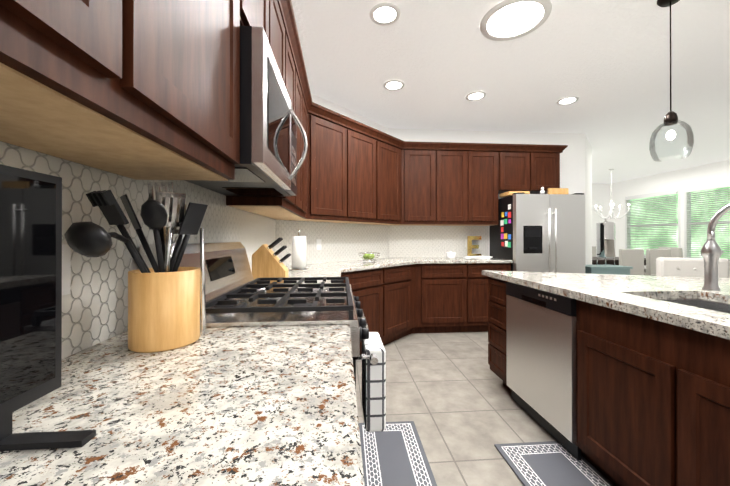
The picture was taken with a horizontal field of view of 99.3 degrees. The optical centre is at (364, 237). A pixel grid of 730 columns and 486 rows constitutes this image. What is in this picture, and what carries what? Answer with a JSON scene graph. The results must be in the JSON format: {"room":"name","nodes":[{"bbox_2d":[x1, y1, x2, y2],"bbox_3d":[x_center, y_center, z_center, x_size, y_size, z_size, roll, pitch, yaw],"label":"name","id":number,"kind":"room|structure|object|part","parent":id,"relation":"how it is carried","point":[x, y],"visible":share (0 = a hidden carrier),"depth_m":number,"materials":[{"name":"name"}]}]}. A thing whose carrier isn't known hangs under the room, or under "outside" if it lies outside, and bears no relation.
{"room":"kitchen","nodes":[
{"label":"kitchen","id":0,"kind":"room"},
{"bbox_2d":[0,0,143,127],"bbox_3d":[-0.488,-0.695,0.186,0.327,1.030,0.510,0,0,-4],"label":"upper cabinet","id":1,"kind":"object","parent":0,"relation":"attached to","point":[120,98],"depth_m":0.40,"materials":[{"name":"brown wood"}]},
{"bbox_2d":[0,0,247,183],"bbox_3d":[-0.527,-0.694,0.694,0.327,1.030,0.510,0,0,-4],"label":"upper cabinet","id":2,"kind":"object","parent":0,"relation":"attached to","point":[191,130],"depth_m":0.66,"materials":[{"name":"brown wood"}]},
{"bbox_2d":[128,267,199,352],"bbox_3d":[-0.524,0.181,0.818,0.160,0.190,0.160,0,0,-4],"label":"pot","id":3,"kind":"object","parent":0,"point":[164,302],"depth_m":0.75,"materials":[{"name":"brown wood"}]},
{"bbox_2d":[0,325,364,485],"bbox_3d":[-0.289,0.294,-0.213,0.663,0.040,2.350,0,0,-4],"label":"countertop","id":4,"kind":"structure","parent":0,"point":[260,405],"depth_m":0.48,"materials":[{"name":"white stone"}]},
{"bbox_2d":[0,164,95,450],"bbox_3d":[-0.456,0.090,0.211,0.200,0.369,0.560,0,0,-4],"label":"tv","id":5,"kind":"object","parent":4,"relation":"on","point":[30,282],"visible":0.95,"depth_m":0.43,"materials":[{"name":"black glass"}]},
{"bbox_2d":[64,182,207,352],"bbox_3d":[-0.512,0.067,0.742,0.201,0.417,0.313,0,0,-4],"label":"utensil crock","id":6,"kind":"object","parent":4,"relation":"on","point":[164,304],"visible":1,"depth_m":0.75,"materials":[{"name":"brown wood"}]},
{"bbox_2d":[136,0,271,199],"bbox_3d":[-0.562,-0.692,1.140,0.327,1.030,0.385,0,0,-4],"label":"upper cabinet","id":7,"kind":"object","parent":0,"relation":"attached to","point":[259,11],"depth_m":1.30,"materials":[{"name":"brown wood"}]},
{"bbox_2d":[200,0,287,207],"bbox_3d":[-0.591,-0.691,1.524,0.327,1.030,0.385,0,0,-4],"label":"upper cabinet","id":8,"kind":"object","parent":0,"relation":"attached to","point":[279,13],"depth_m":1.67,"materials":[{"name":"brown wood"}]},
{"bbox_2d":[184,26,307,196],"bbox_3d":[-0.497,-0.440,1.338,0.467,0.434,0.762,0,0,-4],"label":"microwave","id":9,"kind":"object","parent":8,"relation":"attached to","point":[269,123],"visible":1,"depth_m":1.07,"materials":[{"name":"silver metal"}]},
{"bbox_2d":[232,24,299,211],"bbox_3d":[-0.620,-0.690,1.906,0.327,1.030,0.380,0,0,-4],"label":"upper cabinet","id":10,"kind":"object","parent":0,"relation":"attached to","point":[293,64],"depth_m":2.04,"materials":[{"name":"brown wood"}]},
{"bbox_2d":[248,76,303,215],"bbox_3d":[-0.649,-0.689,2.285,0.327,1.030,0.380,0,0,-4],"label":"upper cabinet","id":11,"kind":"object","parent":0,"relation":"attached to","point":[301,213],"depth_m":2.42,"materials":[{"name":"brown wood"}]},
{"bbox_2d":[264,92,307,219],"bbox_3d":[-0.678,-0.688,2.652,0.327,1.030,0.358,0,0,-4],"label":"upper cabinet","id":12,"kind":"object","parent":0,"relation":"attached to","point":[305,217],"depth_m":2.76,"materials":[{"name":"brown wood"}]},
{"bbox_2d":[272,216,411,267],"bbox_3d":[-0.267,0.057,3.672,1.299,0.454,1.299,0,0,-4],"label":"backsplash","id":13,"kind":"structure","parent":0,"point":[331,241],"depth_m":3.62,"materials":[{"name":"white tile"}]},
{"bbox_2d":[256,256,512,295],"bbox_3d":[0.510,0.303,3.092,2.763,0.040,2.578,0,0,-4],"label":"countertop","id":14,"kind":"structure","parent":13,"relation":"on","point":[425,273],"depth_m":3.79,"materials":[{"name":"white stone"}]},
{"bbox_2d":[252,237,290,282],"bbox_3d":[-0.578,0.140,1.937,0.221,0.278,0.110,0,0,-4],"label":"knife block","id":15,"kind":"object","parent":14,"relation":"on","point":[267,262],"visible":1,"depth_m":1.88,"materials":[{"name":"brown wood"}]},
{"bbox_2d":[289,230,308,270],"bbox_3d":[-0.570,0.107,2.680,0.170,0.348,0.170,0,0,-4],"label":"paper towel","id":16,"kind":"object","parent":14,"relation":"on","point":[298,252],"visible":1,"depth_m":2.63,"materials":[{"name":"white paper"}]},
{"bbox_2d":[358,252,379,261],"bbox_3d":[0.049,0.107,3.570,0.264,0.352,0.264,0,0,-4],"label":"fruit basket","id":17,"kind":"object","parent":14,"relation":"on","point":[368,255],"visible":1,"depth_m":3.53,"materials":[{"name":"green food"}]},
{"bbox_2d":[446,251,454,258],"bbox_3d":[1.147,0.234,4.155,0.124,0.102,0.124,0,0,-4],"label":"canister","id":18,"kind":"object","parent":14,"relation":"on","point":[450,255],"visible":1,"depth_m":4.11,"materials":[{"name":"white ceramic"}]},
{"bbox_2d":[467,236,480,255],"bbox_3d":[1.546,0.135,4.384,0.190,0.300,0.035,0,0,-4],"label":"letter","id":19,"kind":"object","parent":14,"relation":"on","point":[470,246],"visible":0.87,"depth_m":4.37,"materials":[{"name":"gold metal"}]},
{"bbox_2d":[464,256,492,258],"bbox_3d":[1.505,0.270,4.132,0.351,0.029,0.272,0,0,-4],"label":"paper stack","id":20,"kind":"object","parent":14,"relation":"on","point":[477,257],"visible":1,"depth_m":4.05,"materials":[{"name":"white paper"}]},
{"bbox_2d":[311,93,387,133],"bbox_3d":[-0.316,-0.171,3.715,0.120,2.740,1.838,0,0,41],"label":"wall","id":21,"kind":"structure","parent":0,"point":[341,110],"depth_m":3.75,"materials":[{"name":"white paint"}]},
{"bbox_2d":[308,100,347,215],"bbox_3d":[-0.356,-0.730,3.086,0.350,1.025,0.350,0,0,-4],"label":"upper cabinet","id":22,"kind":"object","parent":21,"relation":"attached to","point":[327,128],"depth_m":3.06,"materials":[{"name":"brown wood"}]},
{"bbox_2d":[348,117,379,219],"bbox_3d":[-0.031,-0.729,3.466,0.350,1.025,0.350,0,0,-4],"label":"upper cabinet","id":23,"kind":"object","parent":21,"relation":"attached to","point":[363,140],"depth_m":3.48,"materials":[{"name":"brown wood"}]},
{"bbox_2d":[380,132,407,219],"bbox_3d":[0.295,-0.728,3.847,0.350,1.025,0.350,0,0,-4],"label":"upper cabinet","id":24,"kind":"object","parent":21,"relation":"attached to","point":[393,150],"depth_m":3.92,"materials":[{"name":"brown wood"}]},
{"bbox_2d":[356,332,556,485],"bbox_3d":[3.282,1.248,3.123,8.700,0.100,11.260,0,0,-4],"label":"floor","id":25,"kind":"structure","parent":0,"point":[449,394],"depth_m":2.19,"materials":[{"name":"tile"}]},
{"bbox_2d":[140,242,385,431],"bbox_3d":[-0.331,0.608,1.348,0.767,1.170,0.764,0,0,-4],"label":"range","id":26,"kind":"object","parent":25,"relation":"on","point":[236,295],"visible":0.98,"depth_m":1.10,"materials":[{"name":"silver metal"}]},
{"bbox_2d":[362,332,385,431],"bbox_3d":[0.030,0.537,1.185,0.072,0.292,0.210,0,0,-4],"label":"towel","id":27,"kind":"object","parent":26,"relation":"hanging from","point":[373,376],"depth_m":1.08,"materials":[{"name":"white fabric"}]},
{"bbox_2d":[359,292,391,353],"bbox_3d":[-0.021,0.858,3.043,0.460,0.680,0.460,0,0,-4],"label":"base cabinet","id":28,"kind":"object","parent":25,"relation":"on","point":[377,308],"depth_m":3.23,"materials":[{"name":"brown wood"}]},
{"bbox_2d":[359,421,436,485],"bbox_3d":[0.185,1.186,1.140,0.360,0.012,1.700,0,0,-3],"label":"area rug","id":29,"kind":"object","parent":25,"relation":"on","point":[393,453],"visible":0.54,"depth_m":1.66,"materials":[{"name":"grey fabric"}]},
{"bbox_2d":[392,292,419,341],"bbox_3d":[0.377,0.859,3.508,0.400,0.680,0.399,0,0,-4],"label":"base cabinet","id":30,"kind":"object","parent":25,"relation":"on","point":[405,305],"depth_m":3.63,"materials":[{"name":"brown wood"}]},
{"bbox_2d":[420,292,467,332],"bbox_3d":[0.955,0.763,4.113,0.568,0.875,0.607,0,0,-4],"label":"base cabinet","id":31,"kind":"object","parent":25,"relation":"on","point":[440,312],"depth_m":3.82,"materials":[{"name":"brown wood"}]},
{"bbox_2d":[468,292,489,331],"bbox_3d":[1.517,0.763,4.156,0.558,0.875,0.607,0,0,-4],"label":"base cabinet","id":32,"kind":"object","parent":25,"relation":"on","point":[478,321],"depth_m":3.85,"materials":[{"name":"brown wood"}]},
{"bbox_2d":[489,187,584,272],"bbox_3d":[2.269,0.278,4.137,0.901,1.845,0.747,0,0,-4],"label":"fridge","id":33,"kind":"object","parent":25,"relation":"on","point":[537,233],"depth_m":3.84,"materials":[{"name":"silver metal"}]},
{"bbox_3d":[2.241,-0.597,4.142,0.740,0.095,0.358,0,0,-4],"label":"items on top of the fridge","id":34,"kind":"part","parent":33,"relation":"part of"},
{"bbox_2d":[494,441,614,485],"bbox_3d":[1.013,1.185,0.993,0.430,0.012,1.600,0,0,-4],"label":"area rug","id":35,"kind":"object","parent":25,"relation":"on","point":[551,463],"visible":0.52,"depth_m":1.60,"materials":[{"name":"grey fabric"}]},
{"bbox_2d":[592,246,595,256],"bbox_3d":[5.662,0.720,7.524,0.450,0.980,0.450,0,0,-4],"label":"dining chair","id":36,"kind":"object","parent":25,"relation":"on","point":[593,251],"visible":0.04,"depth_m":7.67,"materials":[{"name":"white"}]},
{"bbox_2d":[485,275,729,485],"bbox_3d":[2.256,0.754,0.739,2.210,0.875,3.860,0,0,-4],"label":"kitchen island","id":37,"kind":"object","parent":25,"relation":"on","point":[618,380],"depth_m":1.37,"materials":[{"name":"brown wood"}]},
{"bbox_2d":[506,282,580,459],"bbox_3d":[1.085,0.751,1.950,0.061,0.848,0.645,0,0,-4],"label":"dishwasher","id":38,"kind":"object","parent":37,"relation":"in","point":[542,325],"depth_m":1.84,"materials":[{"name":"silver metal"}]},
{"bbox_2d":[482,267,729,334],"bbox_3d":[2.304,0.345,0.756,2.313,0.137,3.984,0,0,-4],"label":"island countertop","id":39,"kind":"structure","parent":37,"relation":"on","point":[704,301],"depth_m":1.61,"materials":[{"name":"white stone"}]},
{"bbox_2d":[657,299,729,313],"bbox_3d":[1.542,0.421,1.148,0.433,0.204,0.893,0,0,-4],"label":"sink","id":40,"kind":"object","parent":39,"relation":"in","point":[716,306],"depth_m":1.56,"materials":[{"name":"silver metal"}]},
{"bbox_2d":[700,203,729,290],"bbox_3d":[1.938,0.036,1.528,0.269,0.486,0.325,0,0,-4],"label":"faucet","id":41,"kind":"object","parent":39,"relation":"on","point":[711,252],"depth_m":1.63,"materials":[{"name":"silver metal"}]},
{"bbox_2d":[585,264,632,274],"bbox_3d":[3.317,0.801,4.360,0.600,0.800,0.360,0,0,-4],"label":"side table","id":42,"kind":"object","parent":25,"relation":"on","point":[608,269],"visible":0.25,"depth_m":4.20,"materials":[{"name":"teal paint"}]},
{"bbox_2d":[596,219,615,265],"bbox_3d":[3.381,0.071,4.377,0.254,0.658,0.222,0,0,-4],"label":"water filter","id":43,"kind":"object","parent":42,"relation":"on","point":[605,239],"visible":1,"depth_m":4.30,"materials":[{"name":"silver metal"}]},
{"bbox_2d":[592,257,645,264],"bbox_3d":[5.363,0.833,6.714,1.700,0.750,0.960,0,0,-4],"label":"dining table","id":44,"kind":"object","parent":25,"relation":"on","point":[601,261],"visible":0.06,"depth_m":6.27,"materials":[{"name":"brown"}]},
{"bbox_2d":[619,249,644,274],"bbox_3d":[5.051,0.716,6.076,0.450,0.980,0.465,0,0,-4],"label":"dining chair","id":45,"kind":"object","parent":25,"relation":"on","point":[634,258],"visible":0.4,"depth_m":5.86,"materials":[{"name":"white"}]},
{"bbox_2d":[644,249,670,275],"bbox_3d":[5.610,0.716,6.119,0.450,0.980,0.465,0,0,-4],"label":"dining chair","id":46,"kind":"object","parent":25,"relation":"on","point":[652,255],"visible":0.29,"depth_m":5.90,"materials":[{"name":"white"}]},
{"bbox_2d":[644,247,682,271],"bbox_3d":[6.522,0.718,6.803,0.465,0.980,0.450,0,0,-4],"label":"dining chair","id":47,"kind":"object","parent":25,"relation":"on","point":[676,252],"visible":0.12,"depth_m":6.67,"materials":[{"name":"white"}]},
{"bbox_2d":[656,257,729,277],"bbox_3d":[2.726,0.686,2.486,0.460,1.020,0.475,0,0,20],"label":"stool","id":48,"kind":"object","parent":25,"relation":"on","point":[680,267],"visible":0.31,"depth_m":2.62,"materials":[{"name":"white fabric"}]},
{"bbox_2d":[388,128,585,264],"bbox_3d":[1.794,-0.168,4.547,2.950,2.740,0.120,0,0,-4],"label":"wall","id":49,"kind":"structure","parent":0,"point":[572,167],"depth_m":4.54,"materials":[{"name":"white paint"}]},
{"bbox_2d":[408,144,435,227],"bbox_3d":[0.715,-0.684,4.239,0.418,1.030,0.327,0,0,-4],"label":"upper cabinet","id":50,"kind":"object","parent":49,"relation":"attached to","point":[421,157],"depth_m":4.08,"materials":[{"name":"brown wood"}]},
{"bbox_2d":[432,144,467,227],"bbox_3d":[1.138,-0.684,4.272,0.430,1.030,0.327,0,0,-4],"label":"upper cabinet","id":51,"kind":"object","parent":49,"relation":"attached to","point":[451,159],"depth_m":4.12,"materials":[{"name":"brown wood"}]},
{"bbox_2d":[464,144,499,227],"bbox_3d":[1.569,-0.684,4.305,0.435,1.030,0.327,0,0,-4],"label":"upper cabinet","id":52,"kind":"object","parent":49,"relation":"attached to","point":[483,161],"depth_m":4.15,"materials":[{"name":"brown wood"}]},
{"bbox_2d":[496,148,531,224],"bbox_3d":[2.003,-0.684,4.338,0.435,1.030,0.327,0,0,-4],"label":"upper cabinet","id":53,"kind":"object","parent":49,"relation":"attached to","point":[515,163],"depth_m":4.18,"materials":[{"name":"brown wood"}]},
{"bbox_2d":[532,148,559,193],"bbox_3d":[2.428,-0.684,4.371,0.418,1.030,0.327,0,0,-4],"label":"upper cabinet","id":54,"kind":"object","parent":49,"relation":"attached to","point":[545,161],"depth_m":4.21,"materials":[{"name":"brown wood"}]},
{"bbox_2d":[291,0,729,183],"bbox_3d":[3.282,-1.592,3.130,8.700,0.100,11.260,0,0,-4],"label":"ceiling","id":55,"kind":"structure","parent":0,"point":[607,62],"depth_m":2.89,"materials":[{"name":"white paint"}]},
{"bbox_2d":[369,2,400,25],"bbox_3d":[0.136,-1.537,2.134,0.212,0.012,0.221,0,0,-4],"label":"recessed light","id":56,"kind":"object","parent":55,"relation":"in","point":[382,12],"depth_m":2.13,"materials":[{"name":"white paint"}]},
{"bbox_2d":[383,80,404,90],"bbox_3d":[0.289,-1.534,3.128,0.210,0.012,0.211,0,0,-4],"label":"recessed light","id":57,"kind":"object","parent":55,"relation":"in","point":[392,84],"depth_m":3.13,"materials":[{"name":"white paint"}]},
{"bbox_2d":[480,0,551,40],"bbox_3d":[1.050,-1.537,2.207,0.459,0.012,0.420,0,0,-4],"label":"recessed light","id":58,"kind":"object","parent":55,"relation":"in","point":[504,18],"depth_m":2.18,"materials":[{"name":"white paint"}]},
{"bbox_2d":[594,169,629,218],"bbox_3d":[5.543,-0.971,7.011,0.635,1.119,0.609,0,0,-4],"label":"chandelier","id":59,"kind":"object","parent":55,"relation":"hanging from","point":[611,210],"visible":1,"depth_m":6.98,"materials":[{"name":"white paint"}]},
{"bbox_2d":[649,0,693,161],"bbox_3d":[1.965,-1.025,1.995,0.206,1.039,0.206,0,0,-4],"label":"pendant light","id":60,"kind":"object","parent":55,"relation":"hanging from","point":[670,117],"visible":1,"depth_m":1.99,"materials":[{"name":"clear glass"}]},
{"bbox_3d":[1.965,-0.655,1.994,0.044,0.062,0.044,0,0,-4],"label":"bulb","id":61,"kind":"part","parent":60,"relation":"part of","materials":[{"name":"white glass"}]},
{"bbox_3d":[1.965,-0.623,1.994,0.206,0.235,0.206,0,0,-4],"label":"lamp shade","id":62,"kind":"part","parent":60,"relation":"part of","materials":[{"name":"clear glass"}]},
{"bbox_2d":[585,134,591,264],"bbox_3d":[3.555,-0.167,5.025,0.120,2.740,1.018,0,0,41],"label":"wall","id":63,"kind":"structure","parent":0,"point":[588,186],"depth_m":4.93,"materials":[{"name":"white paint"}]},
{"bbox_2d":[592,183,609,245],"bbox_3d":[5.340,-0.157,8.791,3.330,2.740,0.120,0,0,-4],"label":"wall","id":64,"kind":"structure","parent":0,"point":[601,195],"depth_m":8.84,"materials":[{"name":"white paint"}]},
{"bbox_2d":[610,160,729,268],"bbox_3d":[7.480,-0.171,3.449,0.120,2.740,10.860,0,0,-4],"label":"wall","id":65,"kind":"structure","parent":0,"point":[708,174],"depth_m":7.35,"materials":[{"name":"white paint"}]},
{"bbox_2d":[625,182,729,260],"bbox_3d":[7.234,-0.279,6.263,0.140,1.630,4.350,0,0,-4],"label":"windows","id":66,"kind":"structure","parent":65,"relation":"in","point":[685,219],"depth_m":7.04,"materials":[{"name":"white paint"}]},
{"bbox_2d":[626,184,729,259],"bbox_3d":[7.177,-0.297,6.259,0.040,1.489,4.160,0,0,-4],"label":"window blind slats","id":67,"kind":"object","parent":66,"relation":"attached to","point":[702,235],"visible":0.83,"depth_m":7.09,"materials":[{"name":"white paint"}]},
{"label":"outside","id":68,"kind":"structure","parent":0,"visible":0},
{"bbox_2d":[630,187,729,258],"bbox_3d":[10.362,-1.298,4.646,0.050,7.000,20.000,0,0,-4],"label":"garden","id":69,"kind":"object","parent":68,"point":[676,238],"depth_m":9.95,"materials":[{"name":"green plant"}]}
]}

